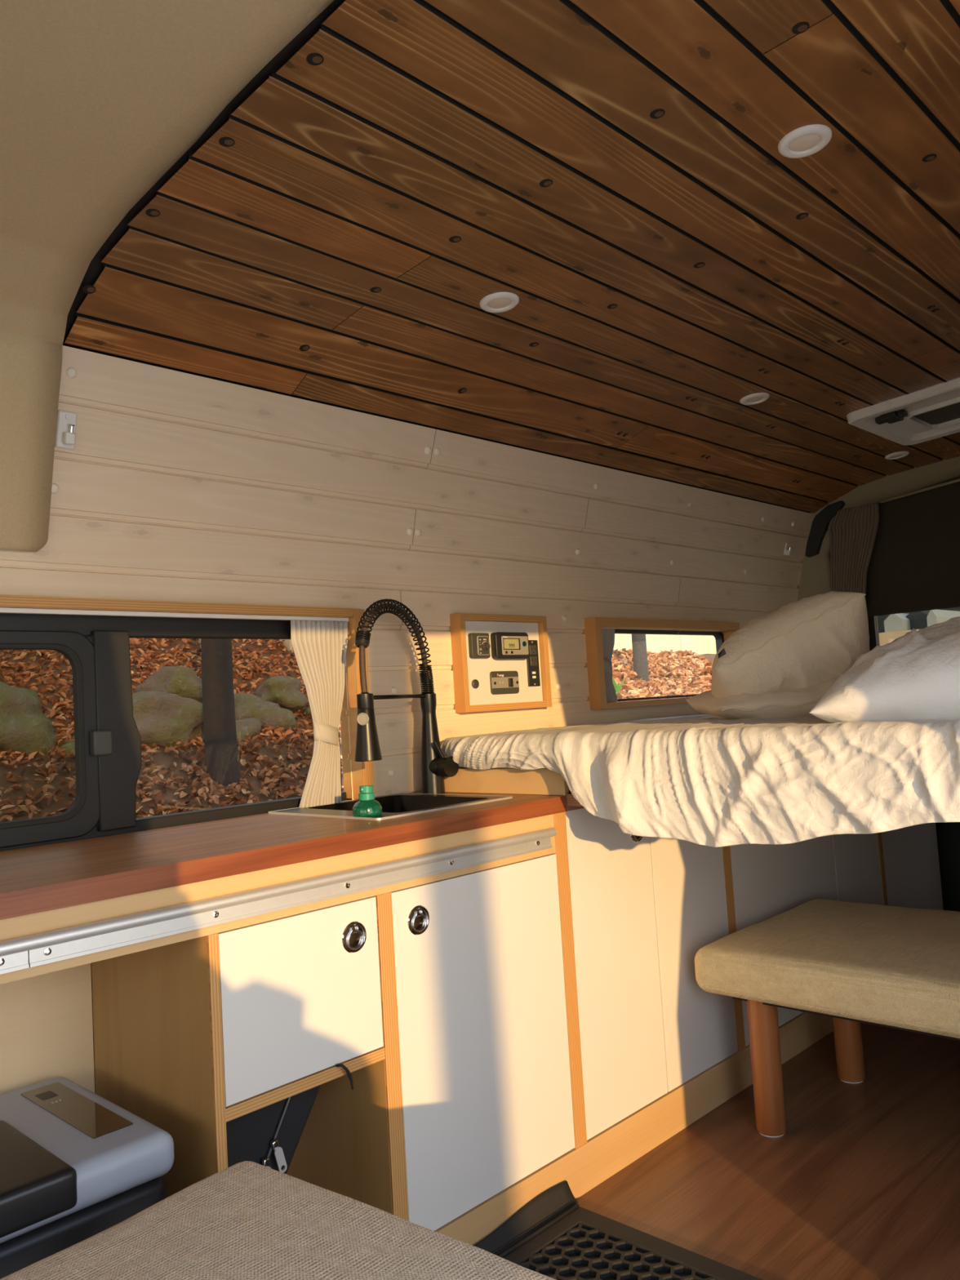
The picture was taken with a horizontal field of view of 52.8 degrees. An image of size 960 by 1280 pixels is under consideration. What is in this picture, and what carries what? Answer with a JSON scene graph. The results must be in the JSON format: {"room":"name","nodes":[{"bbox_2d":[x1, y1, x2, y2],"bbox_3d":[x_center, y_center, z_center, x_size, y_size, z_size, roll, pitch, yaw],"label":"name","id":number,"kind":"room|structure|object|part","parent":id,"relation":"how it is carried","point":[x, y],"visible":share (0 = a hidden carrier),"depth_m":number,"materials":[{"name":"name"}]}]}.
{"room":"vehicle interior","nodes":[
{"label":"vehicle interior","id":0,"kind":"room"},
{"bbox_2d":[0,345,813,799],"bbox_3d":[-0.043,0.035,2.568,0.120,1.145,4.230,-7,-5,44],"label":"wall","id":1,"kind":"structure","parent":0,"point":[174,486],"depth_m":2.43,"materials":[{"name":"beige wood"}]},
{"bbox_2d":[54,409,76,449],"bbox_3d":[-0.783,-0.400,1.833,0.035,0.068,0.036,-7,-5,44],"label":"wall bracket","id":2,"kind":"object","parent":1,"relation":"attached to","point":[65,434],"visible":1,"depth_m":1.83,"materials":[{"name":"white plastic"}]},
{"bbox_2d":[0,0,333,551],"bbox_3d":[-1.060,-0.525,0.223,2.058,0.568,2.654,-7,-5,44],"label":"trim","id":3,"kind":"structure","parent":1,"relation":"attached to","point":[100,100],"depth_m":1.34,"materials":[{"name":"beige plastic"}]},
{"bbox_2d":[0,595,374,851],"bbox_3d":[-0.717,0.175,1.940,0.105,0.502,1.192,-7,-5,44],"label":"window","id":4,"kind":"structure","parent":1,"relation":"in","point":[117,716],"depth_m":2.00,"materials":[{"name":"black glass"}]},
{"bbox_3d":[-0.957,0.175,1.718,0.003,0.360,0.520,-7,-5,44],"label":"pane","id":5,"kind":"part","parent":4,"relation":"part of","materials":[{"name":"clear glass"}]},
{"bbox_3d":[-0.949,0.180,1.716,0.023,0.398,0.548,-7,-5,44],"label":"sliding sash","id":6,"kind":"part","parent":4,"relation":"part of","materials":[{"name":"black plastic"}]},
{"bbox_3d":[-0.538,0.183,2.167,0.004,0.455,0.548,-7,-5,44],"label":"pane","id":7,"kind":"part","parent":4,"relation":"part of","materials":[{"name":"clear glass"}]},
{"bbox_2d":[290,619,347,808],"bbox_3d":[-0.363,0.173,2.256,0.032,0.439,0.166,-7,-5,44],"label":"window curtain","id":8,"kind":"object","parent":4,"relation":"hanging from","point":[319,646],"visible":0.99,"depth_m":2.25,"materials":[{"name":"beige fabric"}]},
{"bbox_3d":[-0.305,0.155,2.347,0.075,0.454,0.034,-7,-5,44],"label":"frame","id":9,"kind":"part","parent":4,"relation":"part of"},
{"bbox_2d":[90,590,679,1093],"bbox_3d":[-0.688,0.735,1.926,0.034,2.220,6.220,-7,-5,44],"label":"trim","id":10,"kind":"structure","parent":1,"relation":"attached to","point":[400,590],"depth_m":1.86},
{"bbox_2d":[449,613,551,713],"bbox_3d":[0.068,0.063,2.713,0.052,0.266,0.359,-7,-5,44],"label":"control panel","id":11,"kind":"object","parent":1,"relation":"attached to","point":[500,662],"visible":1,"depth_m":2.69,"materials":[{"name":"white plastic"}]},
{"bbox_3d":[-0.054,0.062,2.595,0.040,0.266,0.018,-7,-5,44],"label":"frame","id":12,"kind":"part","parent":11,"relation":"part of","materials":[{"name":"brown wood"}]},
{"bbox_2d":[467,632,490,657],"bbox_3d":[0.003,0.015,2.635,0.028,0.068,0.070,-7,-5,44],"label":"switch","id":13,"kind":"object","parent":11,"relation":"attached to","point":[478,643],"depth_m":2.63,"materials":[{"name":"grey plastic"}]},
{"bbox_3d":[0.056,-0.059,2.726,0.040,0.018,0.322,-7,-5,44],"label":"frame rail","id":14,"kind":"part","parent":11,"relation":"part of","materials":[{"name":"brown wood"}]},
{"bbox_2d":[489,671,519,694],"bbox_3d":[0.069,0.119,2.706,0.006,0.064,0.113,-7,-5,44],"label":"switch plate","id":15,"kind":"object","parent":11,"relation":"attached to","point":[501,682],"depth_m":2.70,"materials":[{"name":"grey plastic"}]},
{"bbox_3d":[0.071,0.186,2.709,0.040,0.018,0.322,-7,-5,44],"label":"frame rail","id":16,"kind":"part","parent":11,"relation":"part of","materials":[{"name":"brown wood"}]},
{"bbox_2d":[507,678,513,687],"bbox_3d":[0.084,0.120,2.718,0.011,0.024,0.016,-7,-5,44],"label":"rocker switch","id":17,"kind":"object","parent":11,"relation":"attached to","point":[510,681],"depth_m":2.71,"materials":[{"name":"black plastic"}]},
{"bbox_2d":[528,644,536,654],"bbox_3d":[0.152,0.029,2.802,0.008,0.028,0.029,-7,-5,44],"label":"socket","id":18,"kind":"object","parent":11,"relation":"attached to","point":[532,648],"depth_m":2.80,"materials":[{"name":"grey plastic"}]},
{"bbox_2d":[529,656,537,666],"bbox_3d":[0.154,0.061,2.800,0.008,0.028,0.029,-7,-5,44],"label":"socket","id":19,"kind":"object","parent":11,"relation":"attached to","point":[533,660],"depth_m":2.80,"materials":[{"name":"grey plastic"}]},
{"bbox_3d":[0.182,0.065,2.840,0.040,0.266,0.018,-7,-5,44],"label":"frame","id":20,"kind":"part","parent":11,"relation":"part of","materials":[{"name":"brown wood"}]},
{"bbox_2d":[62,0,958,590],"bbox_3d":[-0.009,-0.527,1.280,2.190,0.605,6.220,-7,-5,44],"label":"trim","id":21,"kind":"structure","parent":1,"relation":"attached to","point":[95,267],"depth_m":1.58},
{"bbox_2d":[582,617,739,710],"bbox_3d":[0.647,0.078,3.343,0.082,0.288,0.895,-7,-5,44],"label":"window","id":22,"kind":"structure","parent":1,"relation":"in","point":[597,698],"depth_m":3.14,"materials":[{"name":"brown wood"}]},
{"bbox_3d":[0.349,0.075,3.031,0.077,0.287,0.031,-7,-5,44],"label":"frame","id":23,"kind":"part","parent":22,"relation":"part of","materials":[{"name":"brown wood"}]},
{"bbox_2d":[601,628,617,702],"bbox_3d":[0.409,0.085,3.065,0.095,0.242,0.022,0,-5,-44],"label":"window curtain","id":24,"kind":"object","parent":22,"relation":"hanging from","point":[608,634],"visible":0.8,"depth_m":3.06,"materials":[{"name":"grey fabric"}]},
{"bbox_3d":[0.657,0.212,3.333,0.077,0.020,0.834,-7,-5,44],"label":"frame","id":25,"kind":"part","parent":22,"relation":"part of","materials":[{"name":"brown wood"}]},
{"bbox_3d":[0.950,0.081,3.652,0.077,0.287,0.030,-7,-5,44],"label":"frame","id":26,"kind":"part","parent":22,"relation":"part of","materials":[{"name":"brown wood"}]},
{"bbox_2d":[783,542,791,555],"bbox_3d":[1.250,-0.370,3.932,0.033,0.057,0.018,-7,-5,44],"label":"wall bracket","id":27,"kind":"object","parent":1,"relation":"attached to","point":[788,553],"visible":1,"depth_m":3.93,"materials":[{"name":"white plastic"}]},
{"bbox_3d":[1.245,-0.371,3.935,0.008,0.055,0.012,14,9,43],"label":"plate","id":28,"kind":"part","parent":27,"relation":"part of","materials":[{"name":"white plastic"}]},
{"bbox_2d":[62,0,959,512],"bbox_3d":[0.999,-0.705,2.270,1.919,0.156,3.219,-7,-5,44],"label":"ceiling","id":29,"kind":"structure","parent":0,"point":[617,169],"depth_m":1.73,"materials":[{"name":"brown wood"}]},
{"bbox_2d":[479,292,519,312],"bbox_3d":[0.040,-0.690,1.980,0.082,0.013,0.082,-7,-5,44],"label":"recessed light","id":30,"kind":"object","parent":29,"relation":"in","point":[498,302],"visible":1,"depth_m":1.97,"materials":[{"name":"white plastic"}]},
{"bbox_2d":[739,392,769,404],"bbox_3d":[0.779,-0.683,2.742,0.082,0.013,0.082,-7,-5,44],"label":"recessed light","id":31,"kind":"object","parent":29,"relation":"in","point":[754,398],"visible":1,"depth_m":2.73,"materials":[{"name":"white plastic"}]},
{"bbox_2d":[777,124,831,158],"bbox_3d":[0.513,-0.786,1.528,0.082,0.012,0.082,-7,-5,44],"label":"recessed light","id":32,"kind":"object","parent":29,"relation":"in","point":[806,140],"visible":1,"depth_m":1.52,"materials":[{"name":"white plastic"}]},
{"bbox_2d":[884,451,909,459],"bbox_3d":[1.523,-0.674,3.530,0.082,0.013,0.082,-7,-5,44],"label":"recessed light","id":33,"kind":"object","parent":29,"relation":"in","point":[899,455],"visible":1,"depth_m":3.52,"materials":[{"name":"white plastic"}]},
{"bbox_2d":[846,377,959,445],"bbox_3d":[1.471,-0.731,2.989,0.503,0.086,0.504,-7,-5,44],"label":"ceiling vent","id":34,"kind":"object","parent":29,"relation":"in","point":[903,420],"visible":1,"depth_m":2.99,"materials":[{"name":"white plastic"}]},
{"bbox_3d":[1.269,-0.688,2.982,0.090,0.023,0.070,-7,-5,44],"label":"latch knob","id":35,"kind":"part","parent":34,"relation":"part of","materials":[{"name":"black plastic"}]},
{"bbox_2d":[339,653,715,791],"bbox_3d":[5.481,-0.913,7.230,30.000,5.481,42.000,-7,-5,44],"label":"ground","id":36,"kind":"structure","parent":0,"point":[709,657],"depth_m":18.44,"materials":[{"name":"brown plant"}]},
{"bbox_2d":[339,648,713,788],"bbox_3d":[-0.205,0.471,13.450,7.093,3.576,15.148,-7,-5,44],"label":"fallen leaves","id":37,"kind":"object","parent":36,"relation":"on","point":[666,663],"visible":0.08,"depth_m":17.15,"materials":[{"name":"brown plant"}]},
{"bbox_2d":[612,675,626,693],"bbox_3d":[2.087,0.713,14.938,0.300,0.299,0.286,-7,-5,44],"label":"plant","id":38,"kind":"object","parent":37,"relation":"on","point":[617,688],"visible":0.55,"depth_m":14.87,"materials":[{"name":"green plant"}]},
{"bbox_3d":[2.073,0.709,14.862,0.067,0.299,0.158,-7,-5,44],"label":"blade","id":39,"kind":"part","parent":38,"relation":"part of","materials":[{"name":"green plant"}]},
{"bbox_3d":[2.125,0.759,14.883,0.096,0.194,0.063,-7,-5,44],"label":"blade","id":40,"kind":"part","parent":38,"relation":"part of","materials":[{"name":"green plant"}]},
{"bbox_2d":[631,634,648,680],"bbox_3d":[2.681,-0.979,16.764,0.257,4.006,0.260,-7,-5,44],"label":"trunk","id":41,"kind":"object","parent":36,"relation":"on","point":[638,642],"visible":0.12,"depth_m":16.58,"materials":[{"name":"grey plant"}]},
{"bbox_2d":[613,633,716,655],"bbox_3d":[3.791,-0.195,19.650,0.250,3.700,18.500,-7,-5,44],"label":"sky","id":42,"kind":"structure","parent":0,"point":[700,644],"depth_m":19.55,"materials":[{"name":"white"}]},
{"bbox_2d":[573,1022,959,1279],"bbox_3d":[0.043,1.151,1.165,2.000,0.040,6.150,-7,-5,44],"label":"floor","id":43,"kind":"structure","parent":0,"point":[862,1180],"depth_m":2.08,"materials":[{"name":"brown wood"}]},
{"bbox_2d":[0,1076,173,1279],"bbox_3d":[-0.773,0.964,1.347,0.404,0.457,0.572,-7,-5,44],"label":"fridge","id":44,"kind":"object","parent":43,"relation":"on","point":[76,1164],"visible":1,"depth_m":1.37,"materials":[{"name":"grey plastic"}]},
{"bbox_3d":[-0.644,0.744,1.534,0.278,0.002,0.062,-7,-5,44],"label":"display panel","id":45,"kind":"part","parent":44,"relation":"part of","materials":[{"name":"plastic"}]},
{"bbox_2d":[0,1160,556,1279],"bbox_3d":[-0.232,0.889,0.788,0.812,0.465,0.762,-7,-5,38],"label":"bench","id":46,"kind":"object","parent":43,"relation":"on","point":[246,1220],"visible":1,"depth_m":1.10,"materials":[{"name":"fabric"}]},
{"bbox_2d":[0,812,586,1231],"bbox_3d":[-0.587,0.793,1.581,0.450,0.806,1.866,-7,-5,44],"label":"base cabinet","id":47,"kind":"object","parent":43,"relation":"on","point":[448,1001],"depth_m":1.73,"materials":[{"name":"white wood"}]},
{"bbox_3d":[-1.050,0.813,1.416,0.012,0.800,0.984,-7,-5,44],"label":"panel","id":48,"kind":"part","parent":47,"relation":"part of","materials":[{"name":"brown wood"}]},
{"bbox_3d":[-0.395,0.817,1.478,0.006,0.722,0.017,-7,-5,44],"label":"post","id":49,"kind":"part","parent":47,"relation":"part of","materials":[{"name":"brown wood"}]},
{"bbox_2d":[226,1084,320,1173],"bbox_3d":[-0.401,0.926,1.669,0.186,0.334,0.247,-7,-5,44],"label":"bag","id":50,"kind":"object","parent":47,"relation":"on","point":[269,1135],"visible":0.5,"depth_m":1.62,"materials":[{"name":"fabric"}]},
{"bbox_3d":[-0.333,0.869,1.614,0.003,0.043,0.022,-7,-5,44],"label":"zip pull","id":51,"kind":"part","parent":50,"relation":"part of","materials":[{"name":"metal"}]},
{"bbox_3d":[-0.472,0.420,1.437,0.019,0.042,1.814,-7,-5,44],"label":"awning rail","id":52,"kind":"part","parent":47,"relation":"part of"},
{"bbox_2d":[0,791,566,919],"bbox_3d":[-0.651,0.377,1.613,0.490,0.034,1.916,-7,-5,44],"label":"countertop","id":53,"kind":"structure","parent":47,"relation":"on","point":[55,876],"depth_m":1.64,"materials":[{"name":"red wood"}]},
{"bbox_2d":[267,792,512,820],"bbox_3d":[-0.193,0.452,2.139,0.384,0.176,0.393,-7,-5,44],"label":"sink","id":54,"kind":"object","parent":53,"relation":"in","point":[401,804],"visible":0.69,"depth_m":2.22,"materials":[{"name":"black metal"}]},
{"bbox_2d":[351,785,382,816],"bbox_3d":[-0.229,0.324,1.952,0.060,0.059,0.060,-7,-5,44],"label":"soap bottle","id":55,"kind":"object","parent":54,"relation":"on","point":[366,806],"visible":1,"depth_m":1.94,"materials":[{"name":"green plastic"}]},
{"bbox_3d":[-0.230,0.302,1.954,0.028,0.016,0.028,-2,-4,-14],"label":"flip lid","id":56,"kind":"part","parent":55,"relation":"part of","materials":[{"name":"green plastic"}]},
{"bbox_2d":[308,795,487,813],"bbox_3d":[-0.179,0.452,2.157,0.327,0.175,0.277,-7,-5,44],"label":"basin","id":57,"kind":"object","parent":54,"relation":"in","point":[389,803],"depth_m":2.29,"materials":[{"name":"black metal"}]},
{"bbox_2d":[354,599,458,794],"bbox_3d":[-0.190,0.139,2.262,0.107,0.471,0.363,-6,-5,32],"label":"faucet","id":58,"kind":"object","parent":53,"relation":"on","point":[435,766],"visible":1,"depth_m":2.33,"materials":[{"name":"black metal"}]},
{"bbox_3d":[-0.190,0.133,2.265,0.009,0.009,0.286,-5,-4,23],"label":"holder arm","id":59,"kind":"part","parent":58,"relation":"part of","materials":[{"name":"black metal"}]},
{"bbox_3d":[-0.097,0.271,2.347,0.032,0.054,0.009,-2,-4,-21],"label":"lever","id":60,"kind":"part","parent":58,"relation":"part of","materials":[{"name":"black metal"}]},
{"bbox_2d":[566,793,582,806],"bbox_3d":[1.456,0.296,2.420,1.421,0.026,2.173,-7,-5,44],"label":"platform","id":61,"kind":"object","parent":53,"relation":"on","point":[571,801],"visible":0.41,"depth_m":2.12,"materials":[{"name":"brown wood"}]},
{"bbox_3d":[1.279,0.244,2.587,1.895,0.119,2.180,-7,-5,44],"label":"mattress","id":62,"kind":"object","parent":61,"relation":"on","visible":0},
{"bbox_2d":[440,714,959,847],"bbox_3d":[1.233,0.277,2.535,1.897,0.225,2.239,-7,-5,44],"label":"sheet","id":63,"kind":"object","parent":62,"relation":"on","point":[705,780],"visible":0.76,"depth_m":1.78,"materials":[{"name":"white fabric"}]},
{"bbox_2d":[685,677,836,719],"bbox_3d":[0.856,0.146,2.482,0.589,0.149,0.402,-3,-4,0],"label":"pillow","id":64,"kind":"object","parent":63,"relation":"on","point":[795,702],"visible":0.34,"depth_m":2.30,"materials":[{"name":"beige fabric"}]},
{"bbox_2d":[711,591,869,718],"bbox_3d":[0.793,0.083,2.490,0.407,0.384,0.449,-4,-4,8],"label":"pillow","id":65,"kind":"object","parent":64,"relation":"on","point":[805,642],"visible":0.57,"depth_m":2.32,"materials":[{"name":"beige fabric"}]},
{"bbox_2d":[809,616,959,723],"bbox_3d":[1.153,0.024,1.709,0.982,0.356,0.626,-7,-5,38],"label":"pillow","id":66,"kind":"object","parent":62,"relation":"on","point":[916,675],"visible":0.8,"depth_m":1.69,"materials":[{"name":"white fabric"}]},
{"bbox_3d":[-0.295,0.592,1.620,0.017,0.262,0.317,-7,-5,44],"label":"door","id":67,"kind":"part","parent":47,"relation":"part of","materials":[{"name":"beige laminate"}]},
{"bbox_2d":[225,1047,385,1122],"bbox_3d":[-0.432,0.753,1.750,0.422,0.020,0.320,-7,-5,44],"label":"shelf","id":68,"kind":"object","parent":47,"relation":"attached to","point":[253,1100],"depth_m":1.59,"materials":[{"name":"wood"}]},
{"bbox_2d":[335,1063,353,1089],"bbox_3d":[-0.229,0.742,1.641,0.030,0.048,0.010,-1,-4,-29],"label":"pull cord","id":69,"kind":"object","parent":47,"relation":"hanging from","point":[348,1072],"visible":1,"depth_m":1.64,"materials":[{"name":"black fabric"}]},
{"bbox_2d":[349,932,360,947],"bbox_3d":[-0.218,0.525,1.691,0.002,0.027,0.027,-7,-5,44],"label":"cabinet knob","id":70,"kind":"object","parent":47,"relation":"on","point":[354,937],"depth_m":1.69,"materials":[{"name":"silver metal"}]},
{"bbox_3d":[-0.162,0.771,1.735,0.020,0.624,0.034,-7,-5,44],"label":"post","id":71,"kind":"part","parent":47,"relation":"part of","materials":[{"name":"brown wood"}]},
{"bbox_2d":[413,915,424,930],"bbox_3d":[-0.113,0.527,1.800,0.002,0.027,0.027,-7,-5,44],"label":"cabinet knob","id":72,"kind":"object","parent":47,"relation":"on","point":[419,921],"depth_m":1.80,"materials":[{"name":"silver metal"}]},
{"bbox_3d":[0.015,0.772,1.917,0.017,0.619,0.470,-7,-5,44],"label":"door","id":73,"kind":"part","parent":47,"relation":"part of","materials":[{"name":"beige laminate"}]},
{"bbox_3d":[0.186,0.733,2.106,0.031,0.708,0.037,-7,-5,44],"label":"post","id":74,"kind":"part","parent":47,"relation":"part of","materials":[{"name":"brown wood"}]},
{"bbox_2d":[473,1181,762,1279],"bbox_3d":[0.279,1.113,1.530,0.821,0.057,0.569,-7,-5,44],"label":"floor mat","id":75,"kind":"object","parent":43,"relation":"on","point":[553,1237],"visible":0.87,"depth_m":1.83,"materials":[{"name":"rubber"}]},
{"bbox_2d":[435,1012,833,1245],"bbox_3d":[0.636,1.137,2.506,0.018,0.098,3.300,-7,-5,44],"label":"baseboard","id":76,"kind":"structure","parent":43,"relation":"on","point":[614,1148],"depth_m":2.20,"materials":[{"name":"brown wood"}]},
{"bbox_2d":[420,768,943,1140],"bbox_3d":[0.811,0.713,3.069,0.473,0.802,2.213,-7,-5,44],"label":"base panel","id":77,"kind":"object","parent":43,"relation":"on","point":[643,908],"visible":0.29,"depth_m":2.36,"materials":[{"name":"beige laminate"}]},
{"bbox_3d":[0.023,0.336,2.305,0.470,0.058,0.015,-7,-5,44],"label":"panel","id":78,"kind":"part","parent":77,"relation":"part of","materials":[{"name":"brown wood"}]},
{"bbox_3d":[0.949,0.370,2.940,0.034,0.034,2.212,-7,-5,44],"label":"rail","id":79,"kind":"part","parent":77,"relation":"part of","materials":[{"name":"brown wood"}]},
{"bbox_3d":[0.314,0.732,2.231,0.017,0.706,0.315,-7,-5,44],"label":"door","id":80,"kind":"part","parent":77,"relation":"part of","materials":[{"name":"beige laminate"}]},
{"bbox_3d":[0.540,0.735,2.465,0.017,0.706,0.329,-7,-5,44],"label":"door","id":81,"kind":"part","parent":77,"relation":"part of","materials":[{"name":"beige laminate"}]},
{"bbox_3d":[0.668,0.737,2.597,0.020,0.708,0.036,-7,-5,44],"label":"post","id":82,"kind":"part","parent":77,"relation":"part of","materials":[{"name":"brown wood"}]},
{"bbox_3d":[0.900,0.738,2.837,0.017,0.706,0.630,-7,-5,44],"label":"door","id":83,"kind":"part","parent":77,"relation":"part of","materials":[{"name":"beige laminate"}]},
{"bbox_3d":[1.241,0.742,3.189,0.017,0.706,0.342,-7,-5,44],"label":"door","id":84,"kind":"part","parent":77,"relation":"part of","materials":[{"name":"beige laminate"}]},
{"bbox_3d":[1.372,0.744,3.324,0.020,0.708,0.030,-7,-5,44],"label":"post","id":85,"kind":"part","parent":77,"relation":"part of","materials":[{"name":"brown wood"}]},
{"bbox_3d":[1.563,0.745,3.521,0.017,0.706,0.516,-7,-5,44],"label":"door","id":86,"kind":"part","parent":77,"relation":"part of","materials":[{"name":"beige laminate"}]},
{"bbox_2d":[694,898,959,1137],"bbox_3d":[1.101,0.916,2.242,0.975,0.448,0.675,-7,-5,44],"label":"bench","id":87,"kind":"object","parent":43,"relation":"on","point":[851,963],"visible":1,"depth_m":2.25,"materials":[{"name":"beige fabric"}]},
{"bbox_3d":[0.683,1.005,2.308,0.072,0.320,0.072,-7,-5,44],"label":"leg","id":88,"kind":"part","parent":87,"relation":"part of","materials":[{"name":"brown wood"}]},
{"bbox_2d":[694,898,959,1038],"bbox_3d":[1.091,0.754,2.253,0.975,0.124,0.675,-7,-5,44],"label":"cushion","id":89,"kind":"object","parent":87,"relation":"on","point":[896,967],"depth_m":2.20,"materials":[{"name":"beige fabric"}]},
{"bbox_3d":[1.092,0.824,2.248,0.820,0.016,0.540,-7,-5,44],"label":"board","id":90,"kind":"part","parent":87,"relation":"part of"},
{"bbox_3d":[0.980,1.006,2.586,0.072,0.320,0.072,-7,-5,44],"label":"leg","id":91,"kind":"part","parent":87,"relation":"part of","materials":[{"name":"brown wood"}]},
{"bbox_2d":[797,456,959,600],"bbox_3d":[2.087,-0.202,3.436,1.994,1.117,0.133,-7,-5,44],"label":"door frame","id":92,"kind":"structure","parent":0,"point":[815,574],"depth_m":3.97,"materials":[{"name":"beige plastic"}]},
{"bbox_2d":[804,500,844,557],"bbox_3d":[1.432,-0.459,4.025,0.189,0.211,0.032,-7,-5,44],"label":"handle","id":93,"kind":"object","parent":92,"relation":"in","point":[818,538],"depth_m":4.03,"materials":[{"name":"black plastic"}]},
{"bbox_2d":[880,478,959,503],"bbox_3d":[2.074,-0.638,3.448,1.291,0.062,0.012,-7,-5,44],"label":"rail","id":94,"kind":"object","parent":92,"relation":"attached to","point":[958,479],"visible":1,"depth_m":3.78,"materials":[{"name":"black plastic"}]},
{"bbox_2d":[827,502,879,596],"bbox_3d":[1.534,-0.153,3.923,0.234,0.777,0.027,-7,-5,44],"label":"window curtain","id":95,"kind":"object","parent":94,"relation":"hanging from","point":[852,531],"visible":0.49,"depth_m":3.94,"materials":[{"name":"beige fabric"}]},
{"bbox_3d":[0.753,0.376,0.513,0.040,2.530,6.190,-7,-5,44],"label":"wall","id":96,"kind":"structure","parent":0,"visible":0},
{"bbox_2d":[865,475,959,911],"bbox_3d":[2.163,0.475,3.438,2.090,2.560,0.085,-7,-5,44],"label":"door","id":97,"kind":"structure","parent":96,"relation":"in","point":[913,581],"depth_m":3.81,"materials":[{"name":"black plastic"}]},
{"bbox_3d":[2.125,-0.210,3.513,1.385,0.840,0.005,-7,-5,44],"label":"pane","id":98,"kind":"part","parent":97,"relation":"part of","materials":[{"name":"clear glass"}]},
{"bbox_2d":[865,475,959,617],"bbox_3d":[2.086,-0.425,3.476,1.450,0.532,0.019,-7,-5,44],"label":"shade","id":99,"kind":"object","parent":96,"relation":"attached to","point":[914,564],"depth_m":3.82,"materials":[{"name":"black fabric"}]}
]}

